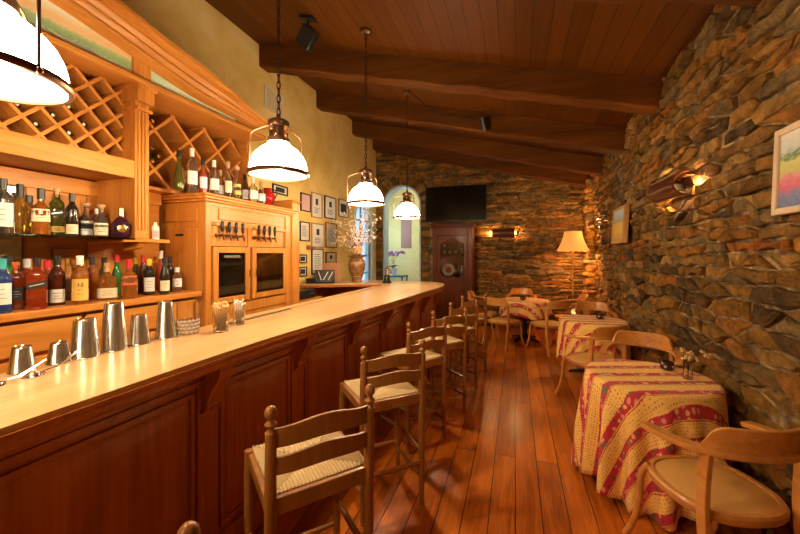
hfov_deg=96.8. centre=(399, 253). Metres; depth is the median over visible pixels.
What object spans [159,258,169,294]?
liquor bottle
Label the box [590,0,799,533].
wall
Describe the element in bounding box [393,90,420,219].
pendant lamp
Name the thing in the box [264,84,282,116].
air vent
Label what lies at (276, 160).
pendant lamp
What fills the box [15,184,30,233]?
liquor bottle
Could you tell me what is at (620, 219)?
painting
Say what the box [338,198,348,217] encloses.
picture frame
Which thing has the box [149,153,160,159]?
wine bottle
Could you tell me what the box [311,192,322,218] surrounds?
picture frame
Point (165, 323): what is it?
tin
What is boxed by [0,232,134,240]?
glass shelf
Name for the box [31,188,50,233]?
liquor bottle
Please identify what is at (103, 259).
liquor bottle
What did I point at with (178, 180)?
liquor bottle
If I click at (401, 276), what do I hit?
side table
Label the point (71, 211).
liquor bottle
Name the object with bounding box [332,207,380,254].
blossom branches
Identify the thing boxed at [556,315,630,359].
tablecloth
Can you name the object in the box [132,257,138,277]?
liquor bottle
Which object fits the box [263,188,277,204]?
jug
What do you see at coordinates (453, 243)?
china cabinet
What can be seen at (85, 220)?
liquor bottle
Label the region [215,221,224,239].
tap
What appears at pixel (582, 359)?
armchair
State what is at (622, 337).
armchair
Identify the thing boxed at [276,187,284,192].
print
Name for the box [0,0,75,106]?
pendant lamp
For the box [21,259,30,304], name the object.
liquor bottle
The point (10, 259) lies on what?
liquor bottle
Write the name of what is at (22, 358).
tin
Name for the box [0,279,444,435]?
countertop
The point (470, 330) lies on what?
bar stool
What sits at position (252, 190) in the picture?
liquor bottle
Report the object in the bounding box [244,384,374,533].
bar stool
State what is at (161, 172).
shelf
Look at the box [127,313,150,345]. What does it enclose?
tin
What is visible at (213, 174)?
liquor bottle
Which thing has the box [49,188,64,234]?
liquor bottle
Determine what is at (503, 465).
floor
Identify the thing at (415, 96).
cable
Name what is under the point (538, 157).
ceiling beam
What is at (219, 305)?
pick
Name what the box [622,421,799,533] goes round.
armchair
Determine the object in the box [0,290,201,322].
countertop
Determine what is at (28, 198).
liquor bottle
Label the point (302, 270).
picture frame
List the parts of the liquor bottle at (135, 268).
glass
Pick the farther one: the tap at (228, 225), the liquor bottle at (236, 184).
the liquor bottle at (236, 184)
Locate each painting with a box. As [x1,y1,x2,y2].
[611,204,629,243]
[771,120,799,215]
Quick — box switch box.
[306,245,314,249]
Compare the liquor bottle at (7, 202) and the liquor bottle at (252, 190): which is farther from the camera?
the liquor bottle at (252, 190)
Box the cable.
[415,96,477,118]
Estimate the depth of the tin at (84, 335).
1.56 m
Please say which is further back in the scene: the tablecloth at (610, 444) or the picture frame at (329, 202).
the picture frame at (329, 202)
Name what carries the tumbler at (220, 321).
on the bar counter at (154, 437)
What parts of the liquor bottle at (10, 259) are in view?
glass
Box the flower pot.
[390,268,396,274]
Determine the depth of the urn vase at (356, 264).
5.83 m
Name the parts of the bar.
cupboard door, drawer, rack rail, raised panel, mural panel, mirror frame, panel, drawer, frieze post, cornice, arched moulding, cupboard door, mural panel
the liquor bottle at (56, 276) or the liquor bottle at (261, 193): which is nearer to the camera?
the liquor bottle at (56, 276)
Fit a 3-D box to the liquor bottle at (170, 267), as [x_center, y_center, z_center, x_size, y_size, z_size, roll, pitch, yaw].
[-1.905,0.165,2.940,0.059,0.290,0.059,0,0,-44]
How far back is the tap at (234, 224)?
3.29 m
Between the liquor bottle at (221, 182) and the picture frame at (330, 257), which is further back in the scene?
the picture frame at (330, 257)
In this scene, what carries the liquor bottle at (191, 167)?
on the tall cabinet at (225, 248)
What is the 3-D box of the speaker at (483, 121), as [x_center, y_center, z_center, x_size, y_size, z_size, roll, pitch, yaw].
[1.200,-1.850,5.046,0.125,0.201,0.187,0,0,36]
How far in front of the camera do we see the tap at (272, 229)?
3.80 m
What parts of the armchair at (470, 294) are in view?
backrest, arm rail, seat frame, leg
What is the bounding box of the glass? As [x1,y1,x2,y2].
[176,301,199,335]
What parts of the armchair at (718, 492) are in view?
leg, leg, seat, seat frame, leg, arm rail, backrest, leg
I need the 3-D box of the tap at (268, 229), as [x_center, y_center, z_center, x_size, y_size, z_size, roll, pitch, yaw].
[-1.386,-0.205,3.735,0.095,0.174,0.039,0,0,18]
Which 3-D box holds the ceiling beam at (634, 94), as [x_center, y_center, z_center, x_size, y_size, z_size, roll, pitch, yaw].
[0.336,-2.053,4.055,4.529,1.433,0.210,0,0,18]
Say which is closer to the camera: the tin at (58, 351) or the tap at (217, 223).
the tin at (58, 351)
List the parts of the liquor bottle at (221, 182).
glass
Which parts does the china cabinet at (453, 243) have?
door, panel, glass pane, crown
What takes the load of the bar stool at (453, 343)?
on the floor
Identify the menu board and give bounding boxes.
[322,263,340,281]
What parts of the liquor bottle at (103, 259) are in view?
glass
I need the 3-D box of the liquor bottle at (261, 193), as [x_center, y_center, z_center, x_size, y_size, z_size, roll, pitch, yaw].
[-1.493,-0.648,3.815,0.076,0.266,0.077,0,0,-44]
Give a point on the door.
(366, 249)
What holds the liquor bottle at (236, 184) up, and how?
on the tall cabinet at (225, 248)
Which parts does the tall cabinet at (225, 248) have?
panel, crown, door, glass pane, frieze panel, door, glass pane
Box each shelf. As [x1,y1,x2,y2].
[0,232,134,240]
[83,238,169,250]
[149,142,247,194]
[299,296,321,302]
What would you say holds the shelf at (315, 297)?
on the floor
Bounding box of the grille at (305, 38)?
[295,23,314,48]
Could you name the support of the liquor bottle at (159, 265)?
on the bar
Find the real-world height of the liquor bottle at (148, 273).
0.275 m
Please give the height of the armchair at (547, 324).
0.864 m
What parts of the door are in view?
glass pane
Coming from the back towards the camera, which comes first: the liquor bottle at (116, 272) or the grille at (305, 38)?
the grille at (305, 38)
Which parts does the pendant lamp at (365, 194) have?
strap rod, lamp shade, chain, neck glass, strap rod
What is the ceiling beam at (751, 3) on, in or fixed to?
attached to the ceiling
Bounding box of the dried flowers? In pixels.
[680,347,709,363]
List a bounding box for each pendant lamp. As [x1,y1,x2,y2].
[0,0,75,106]
[246,0,309,181]
[346,26,384,206]
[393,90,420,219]
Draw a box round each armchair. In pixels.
[467,291,499,340]
[482,297,524,351]
[506,288,536,334]
[525,300,570,356]
[552,294,588,344]
[554,325,627,394]
[571,301,617,366]
[599,330,683,365]
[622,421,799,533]
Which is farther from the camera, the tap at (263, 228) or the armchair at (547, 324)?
the armchair at (547, 324)
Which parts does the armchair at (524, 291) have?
backrest, arm rail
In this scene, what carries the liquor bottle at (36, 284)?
on the bar
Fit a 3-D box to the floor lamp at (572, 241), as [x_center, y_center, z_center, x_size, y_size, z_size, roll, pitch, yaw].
[3.316,0.575,6.809,0.578,2.010,0.578,0,0,18]
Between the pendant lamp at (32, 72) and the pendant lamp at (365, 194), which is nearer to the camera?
the pendant lamp at (32, 72)
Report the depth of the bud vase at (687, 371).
2.36 m
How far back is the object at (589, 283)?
6.91 m
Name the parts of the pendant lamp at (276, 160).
strap rod, lamp shade, neck glass, chain, cord, strap rod, strap rod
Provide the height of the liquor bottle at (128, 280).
0.275 m
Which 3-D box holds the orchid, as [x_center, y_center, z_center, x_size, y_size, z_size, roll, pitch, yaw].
[-0.174,0.150,9.732,0.503,0.513,0.507,0,0,-30]
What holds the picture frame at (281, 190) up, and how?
attached to the wall at (331, 153)
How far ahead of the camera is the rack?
5.61 m
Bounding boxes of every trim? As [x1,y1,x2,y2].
[353,207,372,279]
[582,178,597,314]
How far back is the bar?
2.46 m
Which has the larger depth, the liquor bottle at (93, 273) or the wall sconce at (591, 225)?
the wall sconce at (591, 225)
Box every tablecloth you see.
[499,297,551,319]
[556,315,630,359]
[571,359,731,531]
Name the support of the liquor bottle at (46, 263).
on the bar
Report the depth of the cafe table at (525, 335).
6.48 m
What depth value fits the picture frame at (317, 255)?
5.99 m
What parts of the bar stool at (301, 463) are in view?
leg, post, seat rail, rush seat, leg, post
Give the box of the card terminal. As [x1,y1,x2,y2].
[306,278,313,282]
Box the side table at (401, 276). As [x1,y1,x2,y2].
[390,275,407,280]
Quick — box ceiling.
[205,0,714,156]
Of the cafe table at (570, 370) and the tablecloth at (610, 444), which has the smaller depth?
the tablecloth at (610, 444)
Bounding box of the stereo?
[299,288,315,299]
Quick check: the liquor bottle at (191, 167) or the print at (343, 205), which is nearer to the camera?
the liquor bottle at (191, 167)
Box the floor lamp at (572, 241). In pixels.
[557,231,589,308]
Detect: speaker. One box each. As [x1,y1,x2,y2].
[295,15,319,51]
[479,116,489,130]
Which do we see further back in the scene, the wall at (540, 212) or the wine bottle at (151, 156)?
the wall at (540, 212)
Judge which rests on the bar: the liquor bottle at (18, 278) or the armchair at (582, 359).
the liquor bottle at (18, 278)
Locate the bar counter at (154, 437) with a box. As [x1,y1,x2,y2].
[0,279,444,533]
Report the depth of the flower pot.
9.66 m
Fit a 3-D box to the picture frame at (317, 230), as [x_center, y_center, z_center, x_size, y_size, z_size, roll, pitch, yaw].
[-1.393,-0.311,6.028,0.022,0.412,0.408,0,0,18]
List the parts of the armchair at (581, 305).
backrest, arm rail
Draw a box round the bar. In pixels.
[0,0,267,373]
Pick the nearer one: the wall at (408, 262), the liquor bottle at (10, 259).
the liquor bottle at (10, 259)
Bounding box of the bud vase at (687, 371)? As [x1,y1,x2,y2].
[683,363,692,379]
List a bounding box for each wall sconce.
[492,228,514,237]
[587,217,601,229]
[647,169,690,202]
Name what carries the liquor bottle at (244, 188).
on the tall cabinet at (225, 248)
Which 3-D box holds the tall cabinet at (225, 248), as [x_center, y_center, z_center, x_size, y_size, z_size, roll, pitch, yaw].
[-1.697,0.472,3.717,0.675,2.215,1.418,0,0,18]
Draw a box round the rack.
[314,270,334,283]
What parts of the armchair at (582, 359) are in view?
leg, arm rail, seat frame, seat, leg, backrest, leg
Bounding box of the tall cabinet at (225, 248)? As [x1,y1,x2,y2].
[160,192,300,326]
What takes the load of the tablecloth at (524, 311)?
on the cafe table at (525, 335)
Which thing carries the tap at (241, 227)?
on the tall cabinet at (225, 248)
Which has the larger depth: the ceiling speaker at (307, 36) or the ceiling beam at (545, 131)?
the ceiling beam at (545, 131)
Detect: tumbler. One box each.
[212,312,229,332]
[232,308,245,324]
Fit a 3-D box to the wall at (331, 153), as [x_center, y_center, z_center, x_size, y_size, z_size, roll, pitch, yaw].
[-2.391,-0.645,3.353,0.220,4.550,11.700,0,0,18]
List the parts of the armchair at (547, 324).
leg, seat frame, seat, leg, arm rail, leg, backrest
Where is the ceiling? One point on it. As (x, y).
(646, 38)
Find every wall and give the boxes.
[120,0,375,288]
[376,151,586,330]
[389,189,418,280]
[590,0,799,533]
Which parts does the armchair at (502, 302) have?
backrest, leg, seat, seat frame, arm rail, leg, leg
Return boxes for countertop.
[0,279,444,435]
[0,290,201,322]
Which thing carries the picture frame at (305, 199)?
attached to the wall at (331, 153)
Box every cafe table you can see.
[512,318,538,342]
[568,369,584,372]
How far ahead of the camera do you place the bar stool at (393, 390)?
2.20 m
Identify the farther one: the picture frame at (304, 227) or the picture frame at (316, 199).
the picture frame at (316, 199)
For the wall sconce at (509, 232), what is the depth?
7.48 m
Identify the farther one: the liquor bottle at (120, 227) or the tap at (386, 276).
the tap at (386, 276)
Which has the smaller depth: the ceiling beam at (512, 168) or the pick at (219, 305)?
the pick at (219, 305)
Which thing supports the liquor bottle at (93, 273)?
on the bar
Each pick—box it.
[212,301,228,313]
[233,299,245,309]
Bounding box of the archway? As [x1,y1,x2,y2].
[383,185,420,280]
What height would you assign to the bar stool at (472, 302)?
1.044 m
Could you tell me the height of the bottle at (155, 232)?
0.135 m
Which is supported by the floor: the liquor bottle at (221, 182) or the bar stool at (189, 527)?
the bar stool at (189, 527)
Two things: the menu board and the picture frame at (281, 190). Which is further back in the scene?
the menu board
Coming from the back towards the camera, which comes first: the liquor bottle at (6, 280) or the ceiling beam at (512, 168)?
the ceiling beam at (512, 168)
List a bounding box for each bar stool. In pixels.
[177,520,200,533]
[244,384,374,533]
[339,339,425,526]
[378,317,447,454]
[411,308,467,421]
[427,300,478,395]
[445,294,487,374]
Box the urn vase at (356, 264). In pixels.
[348,255,364,281]
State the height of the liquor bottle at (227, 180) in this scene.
0.364 m
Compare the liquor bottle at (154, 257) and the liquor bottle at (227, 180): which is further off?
the liquor bottle at (227, 180)
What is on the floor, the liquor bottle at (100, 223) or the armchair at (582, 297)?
the armchair at (582, 297)
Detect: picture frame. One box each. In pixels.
[272,183,287,195]
[299,221,309,240]
[299,254,306,262]
[299,267,306,276]
[300,192,310,211]
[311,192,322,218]
[311,223,324,247]
[311,249,323,274]
[324,195,335,219]
[325,222,336,247]
[325,252,336,262]
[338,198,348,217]
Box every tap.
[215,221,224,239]
[224,222,231,240]
[229,222,238,240]
[236,223,244,240]
[252,225,261,241]
[258,226,266,241]
[264,226,271,242]
[269,227,276,242]
[383,264,395,282]
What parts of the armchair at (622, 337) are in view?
leg, arm rail, backrest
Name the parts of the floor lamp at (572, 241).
lamp shade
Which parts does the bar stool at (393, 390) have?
leg, post, seat rail, rush seat, leg, post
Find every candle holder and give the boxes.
[595,313,604,318]
[659,360,674,370]
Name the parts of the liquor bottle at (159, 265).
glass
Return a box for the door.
[356,207,369,279]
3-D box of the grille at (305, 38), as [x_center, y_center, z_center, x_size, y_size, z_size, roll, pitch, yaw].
[-0.977,-2.230,3.642,0.221,0.218,0.083,0,0,36]
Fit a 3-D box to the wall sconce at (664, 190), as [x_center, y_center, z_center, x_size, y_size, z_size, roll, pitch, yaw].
[2.246,-0.550,2.950,0.180,0.200,0.500,0,0,16]
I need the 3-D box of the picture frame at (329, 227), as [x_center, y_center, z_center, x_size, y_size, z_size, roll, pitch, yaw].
[-1.251,-0.339,6.464,0.022,0.453,0.406,0,0,18]
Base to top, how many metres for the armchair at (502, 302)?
0.864 m
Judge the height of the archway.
3.210 m
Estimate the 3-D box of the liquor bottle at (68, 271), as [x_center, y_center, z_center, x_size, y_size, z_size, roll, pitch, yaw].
[-2.240,0.170,2.395,0.064,0.280,0.064,0,0,-44]
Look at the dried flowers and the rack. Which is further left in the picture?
the rack
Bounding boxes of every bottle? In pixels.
[0,178,14,232]
[0,259,12,313]
[4,256,13,273]
[10,262,23,309]
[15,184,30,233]
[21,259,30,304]
[25,195,33,233]
[25,257,47,309]
[31,121,38,126]
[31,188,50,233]
[43,260,50,273]
[48,256,65,305]
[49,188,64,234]
[65,193,78,235]
[65,258,71,299]
[71,256,88,304]
[78,202,93,235]
[87,257,97,298]
[92,208,97,219]
[93,204,108,236]
[96,263,117,300]
[99,257,106,276]
[110,208,130,237]
[112,255,121,295]
[120,259,137,298]
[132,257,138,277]
[138,255,145,293]
[143,259,154,294]
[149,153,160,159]
[151,222,159,238]
[153,256,156,290]
[157,251,162,291]
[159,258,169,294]
[167,256,173,291]
[172,267,181,291]
[173,150,184,190]
[186,148,197,192]
[199,158,206,191]
[209,160,218,194]
[218,170,223,195]
[224,161,231,196]
[233,166,240,198]
[241,174,248,199]
[248,177,257,201]
[258,181,264,203]
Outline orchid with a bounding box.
[389,250,405,267]
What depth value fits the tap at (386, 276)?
5.61 m
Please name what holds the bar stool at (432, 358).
on the floor
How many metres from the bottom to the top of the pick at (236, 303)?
0.151 m
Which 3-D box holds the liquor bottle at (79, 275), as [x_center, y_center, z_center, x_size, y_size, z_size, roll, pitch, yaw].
[-1.985,0.160,2.202,0.083,0.300,0.087,0,0,-44]
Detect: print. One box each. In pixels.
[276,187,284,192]
[328,229,334,241]
[341,203,345,213]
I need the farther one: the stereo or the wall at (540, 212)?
the wall at (540, 212)
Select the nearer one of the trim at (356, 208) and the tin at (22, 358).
the tin at (22, 358)
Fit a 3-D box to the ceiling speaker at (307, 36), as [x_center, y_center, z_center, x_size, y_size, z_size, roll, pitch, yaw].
[-0.965,-2.303,3.695,0.252,0.363,0.203,0,0,18]
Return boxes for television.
[425,184,486,221]
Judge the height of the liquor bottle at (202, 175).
0.322 m
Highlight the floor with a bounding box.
[253,326,764,533]
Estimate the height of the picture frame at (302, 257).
0.137 m
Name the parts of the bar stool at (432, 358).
leg, post, rush seat, seat rail, leg, post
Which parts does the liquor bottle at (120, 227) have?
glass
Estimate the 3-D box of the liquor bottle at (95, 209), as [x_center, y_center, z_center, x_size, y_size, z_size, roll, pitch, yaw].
[-2.178,-0.220,2.552,0.059,0.215,0.059,0,0,-44]
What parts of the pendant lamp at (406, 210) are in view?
neck glass, lamp shade, chain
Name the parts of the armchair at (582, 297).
arm rail, backrest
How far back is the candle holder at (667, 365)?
2.53 m
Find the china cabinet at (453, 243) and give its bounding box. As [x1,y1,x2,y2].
[430,223,476,326]
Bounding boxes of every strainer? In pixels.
[0,359,46,385]
[20,351,77,378]
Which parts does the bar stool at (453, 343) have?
post, seat rail, rush seat, leg, post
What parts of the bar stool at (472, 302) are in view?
post, leg, seat rail, post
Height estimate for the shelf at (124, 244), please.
0.090 m
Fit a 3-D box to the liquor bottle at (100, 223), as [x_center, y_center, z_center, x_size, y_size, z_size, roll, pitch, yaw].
[-2.021,-0.225,2.400,0.083,0.224,0.086,0,0,-44]
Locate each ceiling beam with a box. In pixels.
[259,44,665,114]
[316,91,626,153]
[352,121,604,175]
[373,140,593,186]
[575,0,762,6]
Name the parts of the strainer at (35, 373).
handle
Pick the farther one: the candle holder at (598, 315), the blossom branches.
the blossom branches
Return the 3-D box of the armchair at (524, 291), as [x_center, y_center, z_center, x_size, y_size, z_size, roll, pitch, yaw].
[2.479,1.155,7.240,0.599,0.864,0.594,0,0,18]
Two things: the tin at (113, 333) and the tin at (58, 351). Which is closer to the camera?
the tin at (58, 351)
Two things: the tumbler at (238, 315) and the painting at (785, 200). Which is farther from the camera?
the tumbler at (238, 315)
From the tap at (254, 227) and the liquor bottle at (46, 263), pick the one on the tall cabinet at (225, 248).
the tap at (254, 227)
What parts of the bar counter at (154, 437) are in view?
fielded panel, bead moulding, edge moulding, bead moulding, fielded panel, fielded panel, bead moulding, fielded panel, bead moulding, fielded panel, bead moulding, fielded panel, bead moulding, fielded panel, bead moulding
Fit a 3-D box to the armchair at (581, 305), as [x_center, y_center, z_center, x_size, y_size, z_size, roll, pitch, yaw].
[2.808,1.155,5.146,0.599,0.864,0.594,0,0,22]
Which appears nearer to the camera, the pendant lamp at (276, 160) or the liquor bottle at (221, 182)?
the pendant lamp at (276, 160)
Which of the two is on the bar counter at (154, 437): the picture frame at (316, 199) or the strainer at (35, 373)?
the strainer at (35, 373)
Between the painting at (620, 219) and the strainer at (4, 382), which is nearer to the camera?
the strainer at (4, 382)
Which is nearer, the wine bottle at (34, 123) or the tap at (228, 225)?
the wine bottle at (34, 123)
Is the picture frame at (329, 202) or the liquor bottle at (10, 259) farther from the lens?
the picture frame at (329, 202)
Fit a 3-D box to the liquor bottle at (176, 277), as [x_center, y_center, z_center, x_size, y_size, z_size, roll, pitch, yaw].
[-1.836,0.209,2.923,0.069,0.200,0.072,0,0,-44]
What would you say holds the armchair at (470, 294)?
on the floor
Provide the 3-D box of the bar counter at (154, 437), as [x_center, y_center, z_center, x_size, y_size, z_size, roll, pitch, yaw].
[-1.292,1.014,2.753,2.226,1.132,7.248,0,0,18]
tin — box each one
[6,345,36,374]
[45,340,71,365]
[70,317,100,359]
[100,302,127,352]
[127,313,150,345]
[154,300,176,338]
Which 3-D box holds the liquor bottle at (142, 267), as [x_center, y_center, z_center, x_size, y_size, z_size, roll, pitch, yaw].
[-2.025,0.160,2.797,0.059,0.300,0.059,0,0,-44]
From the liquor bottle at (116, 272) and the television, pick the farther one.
the television
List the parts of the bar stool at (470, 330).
leg, post, rush seat, leg, seat rail, post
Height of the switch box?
0.070 m

